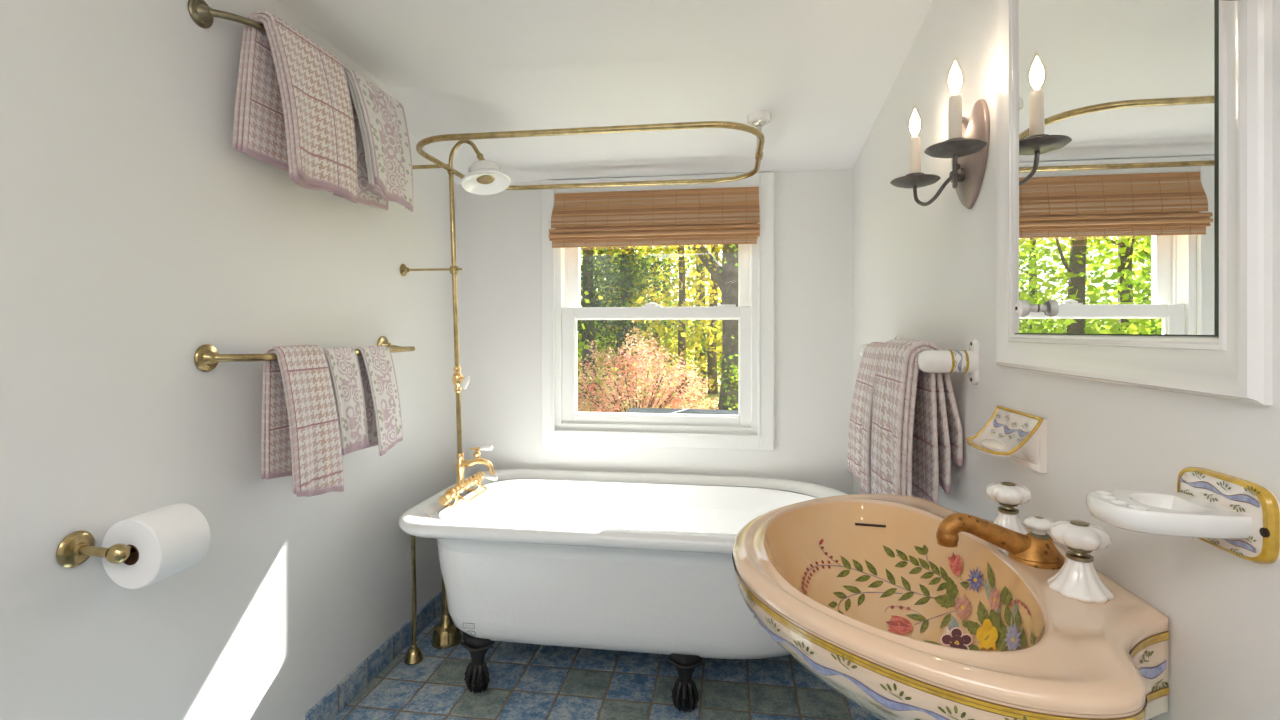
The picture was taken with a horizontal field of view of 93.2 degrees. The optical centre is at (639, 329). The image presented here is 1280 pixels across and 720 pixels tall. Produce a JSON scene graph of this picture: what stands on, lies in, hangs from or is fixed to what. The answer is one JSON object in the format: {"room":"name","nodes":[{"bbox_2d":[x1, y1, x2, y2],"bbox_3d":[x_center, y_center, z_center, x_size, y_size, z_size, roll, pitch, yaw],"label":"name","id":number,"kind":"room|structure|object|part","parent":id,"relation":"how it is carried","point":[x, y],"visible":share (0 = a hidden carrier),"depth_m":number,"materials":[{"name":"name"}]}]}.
{"room":"bathroom","nodes":[
{"label":"bathroom","id":0,"kind":"room"},
{"bbox_2d":[0,0,456,719],"bbox_3d":[-1.207,0.041,0.822,0.150,2.350,4.270,0,0,8],"label":"wall","id":1,"kind":"structure","parent":0,"point":[135,237],"depth_m":1.37,"materials":[{"name":"white paint"}]},
{"bbox_2d":[56,530,135,567],"bbox_3d":[-1.018,0.419,1.230,0.106,0.068,0.230,0,0,8],"label":"toilet paper holder","id":2,"kind":"object","parent":1,"relation":"attached to","point":[76,548],"visible":0.76,"depth_m":1.15,"materials":[{"name":"gold metal"}]},
{"bbox_3d":[-1.071,0.419,1.156,0.020,0.068,0.068,0,0,8],"label":"wall plate","id":3,"kind":"part","parent":2,"relation":"part of","materials":[{"name":"gold metal"}]},
{"bbox_3d":[-1.029,0.427,1.156,0.107,0.037,0.034,0,0,1],"label":"post","id":4,"kind":"part","parent":2,"relation":"part of","materials":[{"name":"gold metal"}]},
{"bbox_3d":[-0.983,0.427,1.249,0.024,0.024,0.182,0,0,8],"label":"roll arm","id":5,"kind":"part","parent":2,"relation":"part of","materials":[{"name":"gold metal"}]},
{"bbox_2d":[101,503,210,588],"bbox_3d":[-0.985,0.438,1.235,0.139,0.139,0.118,0,0,8],"label":"toilet paper roll","id":6,"kind":"object","parent":2,"relation":"on","point":[169,540],"visible":0.93,"depth_m":1.19,"materials":[{"name":"white paper"}]},
{"bbox_2d":[188,0,266,33],"bbox_3d":[-0.943,-0.756,1.765,0.095,0.078,0.756,0,0,8],"label":"towel bar","id":7,"kind":"object","parent":1,"relation":"attached to","point":[200,12],"visible":0.47,"depth_m":1.43,"materials":[{"name":"gold metal"}]},
{"bbox_2d":[232,9,356,202],"bbox_3d":[-0.913,-0.588,1.642,0.128,0.423,0.351,0,0,8],"label":"bath towel","id":8,"kind":"object","parent":7,"relation":"hanging from","point":[293,114],"visible":0.99,"depth_m":1.56,"materials":[{"name":"pink fabric"}]},
{"bbox_2d":[333,66,412,211],"bbox_3d":[-0.867,-0.600,1.974,0.114,0.392,0.322,0,0,8],"label":"bath towel","id":9,"kind":"object","parent":7,"relation":"hanging from","point":[383,149],"visible":0.81,"depth_m":1.95,"materials":[{"name":"fabric"}]},
{"bbox_2d":[194,336,414,371],"bbox_3d":[-0.935,0.061,1.820,0.097,0.078,0.834,0,0,8],"label":"towel bar","id":10,"kind":"object","parent":1,"relation":"attached to","point":[207,357],"visible":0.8,"depth_m":1.46,"materials":[{"name":"gold metal"}]},
{"bbox_2d":[261,345,343,496],"bbox_3d":[-0.913,0.255,1.653,0.086,0.429,0.232,0,0,8],"label":"hand towel","id":11,"kind":"object","parent":10,"relation":"hanging from","point":[300,436],"visible":0.98,"depth_m":1.60,"materials":[{"name":"fabric"}]},
{"bbox_2d":[323,347,367,455],"bbox_3d":[-0.891,0.213,1.821,0.051,0.320,0.190,0,0,8],"label":"washcloth","id":12,"kind":"object","parent":10,"relation":"hanging from","point":[343,364],"visible":0.75,"depth_m":1.81,"materials":[{"name":"fabric"}]},
{"bbox_2d":[350,346,402,455],"bbox_3d":[-0.867,0.232,1.982,0.051,0.360,0.264,0,0,8],"label":"washcloth","id":13,"kind":"object","parent":10,"relation":"hanging from","point":[378,375],"visible":0.77,"depth_m":1.99,"materials":[{"name":"fabric"}]},
{"bbox_2d":[305,591,441,719],"bbox_3d":[-0.909,1.173,2.279,0.012,0.085,1.000,0,0,8],"label":"baseboard","id":14,"kind":"structure","parent":1,"relation":"attached to","point":[332,703],"depth_m":2.10,"materials":[{"name":"blue tile"}]},
{"bbox_2d":[276,0,932,183],"bbox_3d":[-0.276,-0.850,0.642,1.786,0.366,4.090,0,0,8],"label":"ceiling","id":15,"kind":"structure","parent":0,"point":[824,71],"depth_m":1.89,"materials":[{"name":"white paint"}]},
{"bbox_2d":[416,110,770,189],"bbox_3d":[-0.138,-0.675,2.179,1.196,0.164,0.699,0,0,8],"label":"shower curtain rod","id":16,"kind":"object","parent":15,"relation":"hanging from","point":[757,118],"visible":0.92,"depth_m":1.90,"materials":[{"name":"gold metal"}]},
{"bbox_2d":[332,612,880,719],"bbox_3d":[-0.270,1.276,0.682,2.046,0.120,4.270,0,0,8],"label":"floor","id":17,"kind":"structure","parent":0,"point":[527,681],"depth_m":2.06,"materials":[{"name":"blue tile"}]},
{"bbox_2d":[404,535,423,664],"bbox_3d":[-0.810,0.932,2.192,0.068,0.567,0.151,0,0,-33],"label":"supply pipe","id":18,"kind":"object","parent":17,"relation":"on","point":[414,655],"visible":0.84,"depth_m":2.21,"materials":[{"name":"gold metal"}]},
{"bbox_2d":[431,576,461,648],"bbox_3d":[-0.756,0.966,2.362,0.114,0.500,0.114,0,0,8],"label":"drain pipe","id":19,"kind":"object","parent":17,"relation":"on","point":[446,634],"visible":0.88,"depth_m":2.34,"materials":[{"name":"gold metal"}]},
{"bbox_2d":[399,469,848,712],"bbox_3d":[0.014,0.915,2.225,1.597,0.599,0.805,0,0,8],"label":"bathtub","id":20,"kind":"object","parent":17,"relation":"on","point":[618,561],"visible":0.93,"depth_m":1.97,"materials":[{"name":"white ceramic"}]},
{"bbox_2d":[400,140,510,507],"bbox_3d":[-0.681,-0.020,2.254,0.364,1.380,0.372,0,0,-29],"label":"shower riser","id":21,"kind":"object","parent":20,"relation":"attached to","point":[484,177],"visible":0.97,"depth_m":2.28,"materials":[{"name":"gold metal"}]},
{"bbox_3d":[-0.657,0.195,2.271,0.034,0.056,0.029,0,0,8],"label":"lever","id":22,"kind":"part","parent":21,"relation":"part of","materials":[{"name":"white ceramic"}]},
{"bbox_3d":[-0.612,0.493,2.285,0.138,0.102,0.030,0,0,8],"label":"tub spout","id":23,"kind":"part","parent":21,"relation":"part of","materials":[{"name":"gold metal"}]},
{"bbox_3d":[-0.564,-0.548,2.210,0.065,0.020,0.065,0,0,8],"label":"spray plate","id":24,"kind":"part","parent":21,"relation":"part of","materials":[{"name":"gold metal"}]},
{"bbox_3d":[-0.576,0.443,2.278,0.050,0.023,0.022,0,0,8],"label":"lever","id":25,"kind":"part","parent":21,"relation":"part of","materials":[{"name":"white ceramic"}]},
{"bbox_3d":[-0.597,0.592,2.428,0.056,0.024,0.023,0,0,8],"label":"lever","id":26,"kind":"part","parent":21,"relation":"part of","materials":[{"name":"white ceramic"}]},
{"bbox_2d":[437,479,816,658],"bbox_3d":[0.014,0.860,2.225,1.407,0.437,0.621,0,0,8],"label":"tub","id":27,"kind":"object","parent":20,"relation":"in","point":[678,605],"depth_m":1.98,"materials":[{"name":"white ceramic"}]},
{"bbox_2d":[732,494,1168,719],"bbox_3d":[0.390,0.771,0.889,0.502,0.890,0.688,0,0,8],"label":"pedestal sink","id":28,"kind":"object","parent":17,"relation":"on","point":[861,590],"visible":0.98,"depth_m":0.73,"materials":[{"name":"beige ceramic"}]},
{"bbox_2d":[765,502,1044,692],"bbox_3d":[0.355,0.399,0.894,0.334,0.135,0.552,0,0,8],"label":"basin","id":29,"kind":"object","parent":28,"relation":"in","point":[851,588],"depth_m":0.94,"materials":[{"name":"beige ceramic"}]},
{"bbox_2d":[936,513,1064,569],"bbox_3d":[0.517,0.298,0.870,0.169,0.065,0.058,0,0,8],"label":"sink faucet","id":30,"kind":"object","parent":28,"relation":"on","point":[1036,548],"visible":0.99,"depth_m":0.86,"materials":[{"name":"brown metal"}]},
{"bbox_3d":[0.569,0.279,0.863,0.041,0.024,0.038,0,0,8],"label":"lift knob","id":31,"kind":"part","parent":30,"relation":"part of","materials":[{"name":"white ceramic"}]},
{"bbox_2d":[985,482,1031,533],"bbox_3d":[0.585,0.286,0.960,0.070,0.089,0.068,0,0,8],"label":"tap","id":32,"kind":"object","parent":28,"relation":"on","point":[1009,495],"visible":0.82,"depth_m":0.95,"materials":[{"name":"white ceramic"}]},
{"bbox_3d":[0.585,0.260,0.960,0.063,0.029,0.063,0,0,31],"label":"knob","id":33,"kind":"part","parent":32,"relation":"part of","materials":[{"name":"white ceramic"}]},
{"bbox_2d":[1047,520,1114,602],"bbox_3d":[0.556,0.286,0.765,0.070,0.089,0.068,0,0,8],"label":"tap","id":34,"kind":"object","parent":28,"relation":"on","point":[1078,579],"visible":1,"depth_m":0.75,"materials":[{"name":"white ceramic"}]},
{"bbox_3d":[0.555,0.260,0.765,0.063,0.029,0.063,0,0,-14],"label":"knob","id":35,"kind":"part","parent":34,"relation":"part of","materials":[{"name":"white ceramic"}]},
{"bbox_2d":[457,169,852,493],"bbox_3d":[0.034,0.041,2.720,1.746,2.350,0.150,0,0,8],"label":"wall","id":36,"kind":"structure","parent":0,"point":[499,234],"depth_m":2.62,"materials":[{"name":"white paint"}]},
{"bbox_2d":[541,172,773,450],"bbox_3d":[0.073,-0.079,2.696,1.016,1.174,0.166,0,0,8],"label":"window","id":37,"kind":"structure","parent":36,"relation":"in","point":[561,310],"depth_m":2.64,"materials":[{"name":"white paint"}]},
{"bbox_2d":[549,187,759,247],"bbox_3d":[0.054,-0.482,2.601,0.905,0.243,0.066,0,0,8],"label":"bamboo blind","id":38,"kind":"object","parent":37,"relation":"attached to","point":[704,216],"visible":1,"depth_m":2.59,"materials":[{"name":"brown wood"}]},
{"bbox_3d":[0.056,-0.525,2.599,0.899,0.156,0.025,0,0,8],"label":"slat panel","id":39,"kind":"part","parent":38,"relation":"part of","materials":[{"name":"brown wood"}]},
{"bbox_3d":[0.070,0.160,2.674,0.846,0.522,0.034,0,0,8],"label":"sash","id":40,"kind":"part","parent":37,"relation":"part of","materials":[{"name":"white paint"}]},
{"bbox_3d":[0.079,-0.317,2.732,0.846,0.535,0.032,0,0,8],"label":"sash","id":41,"kind":"part","parent":37,"relation":"part of","materials":[{"name":"white paint"}]},
{"bbox_2d":[853,0,1279,719],"bbox_3d":[0.668,0.041,0.543,0.150,2.350,4.270,0,0,8],"label":"wall","id":42,"kind":"structure","parent":0,"point":[927,273],"depth_m":0.94,"materials":[{"name":"white paint"}]},
{"bbox_2d":[859,336,979,384],"bbox_3d":[0.685,0.066,1.554,0.114,0.096,0.634,0,0,8],"label":"towel bar","id":43,"kind":"object","parent":42,"relation":"attached to","point":[958,361],"visible":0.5,"depth_m":1.25,"materials":[{"name":"white ceramic"}]},
{"bbox_2d":[847,342,885,493],"bbox_3d":[0.666,0.243,1.698,0.102,0.420,0.350,0,0,8],"label":"bath towel","id":44,"kind":"object","parent":43,"relation":"hanging from","point":[860,424],"visible":0.42,"depth_m":1.71,"materials":[{"name":"fabric"}]},
{"bbox_3d":[0.728,0.066,1.843,0.114,0.096,0.048,0,0,8],"label":"post","id":45,"kind":"part","parent":43,"relation":"part of","materials":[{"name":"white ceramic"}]},
{"bbox_2d":[871,339,962,503],"bbox_3d":[0.648,0.235,1.446,0.150,0.425,0.282,0,0,8],"label":"bath towel","id":46,"kind":"object","parent":43,"relation":"hanging from","point":[917,431],"visible":0.87,"depth_m":1.35,"materials":[{"name":"fabric"}]},
{"bbox_3d":[0.642,0.066,1.266,0.114,0.096,0.048,0,0,8],"label":"post","id":47,"kind":"part","parent":43,"relation":"part of","materials":[{"name":"white ceramic"}]},
{"bbox_2d":[890,61,989,208],"bbox_3d":[0.637,-0.392,1.290,0.130,0.272,0.364,0,0,8],"label":"candle sconce","id":48,"kind":"object","parent":42,"relation":"attached to","point":[967,144],"visible":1,"depth_m":1.23,"materials":[{"name":"brown metal"}]},
{"bbox_3d":[0.656,-0.311,1.355,0.011,0.058,0.138,0,0,-11],"label":"arm","id":49,"kind":"part","parent":48,"relation":"part of","materials":[{"name":"grey metal"}]},
{"bbox_3d":[0.637,-0.311,1.223,0.011,0.058,0.138,0,0,28],"label":"arm","id":50,"kind":"part","parent":48,"relation":"part of","materials":[{"name":"grey metal"}]},
{"bbox_2d":[966,405,1046,472],"bbox_3d":[0.628,0.186,1.061,0.083,0.090,0.166,0,0,8],"label":"soap dish","id":51,"kind":"object","parent":42,"relation":"attached to","point":[1021,437],"visible":1,"depth_m":1.02,"materials":[{"name":"ceramic"}]},
{"bbox_2d":[996,0,1272,404],"bbox_3d":[0.620,-0.351,0.850,0.037,0.845,0.560,0,0,8],"label":"wall mirror","id":52,"kind":"object","parent":42,"relation":"attached to","point":[1134,138],"visible":1,"depth_m":0.75,"materials":[{"name":"white paint"}]},
{"bbox_3d":[0.640,-0.036,1.002,0.030,0.029,0.029,0,0,8],"label":"pull knob","id":53,"kind":"part","parent":52,"relation":"part of","materials":[{"name":"white ceramic"}]},
{"bbox_2d":[1016,0,1213,334],"bbox_3d":[0.635,-0.351,0.848,0.004,0.745,0.460,0,0,8],"label":"mirror glass","id":54,"kind":"object","parent":52,"relation":"attached to","point":[1115,98],"depth_m":0.80,"materials":[{"name":"silver mirror"}]},
{"bbox_2d":[1086,467,1279,563],"bbox_3d":[0.543,0.187,0.630,0.124,0.078,0.122,0,0,8],"label":"toothbrush holder","id":55,"kind":"object","parent":42,"relation":"attached to","point":[1239,517],"visible":1,"depth_m":0.60,"materials":[{"name":"ceramic"}]},
{"bbox_2d":[1086,490,1252,538],"bbox_3d":[0.540,0.192,0.635,0.118,0.024,0.096,0,0,8],"label":"tray","id":56,"kind":"object","parent":55,"relation":"on","point":[1208,514],"depth_m":0.61,"materials":[{"name":"white ceramic"}]},
{"bbox_3d":[0.599,0.187,0.622,0.010,0.077,0.121,0,0,8],"label":"plate","id":57,"kind":"part","parent":55,"relation":"part of","materials":[{"name":"ceramic"}]},
{"label":"outside","id":58,"kind":"structure","parent":0,"visible":0},
{"bbox_2d":[577,346,720,412],"bbox_3d":[6.829,1.816,45.905,120.000,0.100,87.180,0,0,8],"label":"ground","id":59,"kind":"structure","parent":58,"point":[712,396],"depth_m":16.31,"materials":[{"name":"green plant"}]},
{"bbox_2d":[577,247,615,382],"bbox_3d":[-3.221,-2.571,12.649,5.743,9.337,4.780,0,0,8],"label":"leafy tree","id":60,"kind":"object","parent":59,"relation":"on","point":[585,292],"visible":0.02,"depth_m":12.47,"materials":[{"name":"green plant"}]},
{"bbox_2d":[577,252,664,374],"bbox_3d":[-1.500,-2.307,23.320,6.390,9.859,5.237,0,0,8],"label":"leafy tree","id":61,"kind":"object","parent":59,"relation":"on","point":[646,252],"visible":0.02,"depth_m":23.38,"materials":[{"name":"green plant"}]},
{"bbox_2d":[577,245,687,396],"bbox_3d":[-1.216,-2.584,16.587,5.692,9.314,5.062,0,0,29],"label":"leafy tree","id":62,"kind":"object","parent":59,"relation":"on","point":[579,337],"visible":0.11,"depth_m":16.17,"materials":[{"name":"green plant"}]},
{"bbox_2d":[578,245,686,376],"bbox_3d":[-0.710,-3.137,21.368,5.605,10.208,5.004,0,0,34],"label":"tree","id":63,"kind":"object","parent":59,"relation":"on","point":[607,299],"visible":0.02,"depth_m":21.27,"materials":[{"name":"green plant"}]},
{"bbox_2d":[577,246,689,399],"bbox_3d":[-1.051,-2.632,15.315,5.110,9.204,4.168,0,0,-9],"label":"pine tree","id":64,"kind":"object","parent":59,"relation":"on","point":[587,278],"visible":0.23,"depth_m":15.13,"materials":[{"name":"green plant"}]},
{"bbox_2d":[582,246,686,370],"bbox_3d":[0.270,-3.067,26.143,5.690,10.338,4.935,0,0,8],"label":"tree","id":65,"kind":"object","parent":59,"relation":"on","point":[654,246],"visible":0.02,"depth_m":26.10,"materials":[{"name":"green plant"}]},
{"bbox_2d":[577,246,693,396],"bbox_3d":[-0.541,-2.137,16.246,4.124,8.207,4.441,0,0,-7],"label":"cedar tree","id":66,"kind":"object","parent":59,"relation":"on","point":[629,251],"visible":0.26,"depth_m":15.98,"materials":[{"name":"green plant"}]},
{"bbox_2d":[577,320,718,412],"bbox_3d":[-0.032,0.921,9.095,2.570,2.141,2.120,0,0,20],"label":"bush","id":67,"kind":"object","parent":59,"relation":"on","point":[674,386],"visible":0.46,"depth_m":8.92,"materials":[{"name":"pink plant"}]},
{"bbox_2d":[577,325,718,368],"bbox_3d":[-3.564,1.027,28.026,22.853,4.245,8.381,0,0,12],"label":"undergrowth","id":68,"kind":"object","parent":59,"relation":"on","point":[687,325],"visible":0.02,"depth_m":27.76,"materials":[{"name":"green plant"}]},
{"bbox_2d":[580,245,721,393],"bbox_3d":[0.293,-3.098,18.287,6.657,10.284,5.158,0,0,8],"label":"tree","id":69,"kind":"object","parent":59,"relation":"on","point":[654,263],"visible":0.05,"depth_m":18.04,"materials":[{"name":"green plant"}]},
{"bbox_2d":[596,245,721,399],"bbox_3d":[1.091,-3.129,15.539,6.306,10.211,5.104,0,0,8],"label":"tree","id":70,"kind":"object","parent":59,"relation":"on","point":[681,338],"visible":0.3,"depth_m":15.42,"materials":[{"name":"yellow plant"}]},
{"bbox_2d":[603,247,721,376],"bbox_3d":[1.478,-3.078,23.006,5.758,10.318,5.155,0,0,8],"label":"tree","id":71,"kind":"object","parent":59,"relation":"on","point":[694,266],"visible":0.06,"depth_m":22.99,"materials":[{"name":"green plant"}]},
{"bbox_2d":[609,244,737,409],"bbox_3d":[1.660,-1.335,12.618,5.647,6.914,3.402,0,0,21],"label":"oak tree","id":72,"kind":"object","parent":59,"relation":"on","point":[726,276],"visible":0.09,"depth_m":13.11,"materials":[{"name":"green plant"}]},
{"bbox_2d":[636,244,722,393],"bbox_3d":[2.959,-3.133,16.827,6.463,10.206,4.827,0,0,-6],"label":"tree","id":73,"kind":"object","parent":59,"relation":"on","point":[712,361],"visible":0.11,"depth_m":16.77,"materials":[{"name":"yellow plant"}]},
{"bbox_2d":[637,246,721,384],"bbox_3d":[1.377,-3.017,19.901,7.231,10.442,5.147,0,0,8],"label":"tree","id":74,"kind":"object","parent":59,"relation":"on","point":[700,266],"visible":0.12,"depth_m":19.78,"materials":[{"name":"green plant"}]},
{"bbox_2d":[626,408,737,414],"bbox_3d":[0.368,1.180,4.619,1.041,1.171,0.754,0,0,8],"label":"canopy","id":75,"kind":"object","parent":59,"relation":"on","point":[630,410],"visible":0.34,"depth_m":4.65,"materials":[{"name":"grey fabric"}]},
{"bbox_2d":[649,244,722,374],"bbox_3d":[3.024,-3.135,19.099,6.342,10.207,5.766,0,0,22],"label":"tree","id":76,"kind":"object","parent":59,"relation":"on","point":[694,258],"visible":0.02,"depth_m":19.26,"materials":[{"name":"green plant"}]},
{"bbox_2d":[659,246,722,372],"bbox_3d":[3.228,-3.131,24.707,6.042,10.222,4.966,0,0,8],"label":"tree","id":77,"kind":"object","parent":59,"relation":"on","point":[684,246],"visible":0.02,"depth_m":24.63,"materials":[{"name":"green plant"}]}
]}

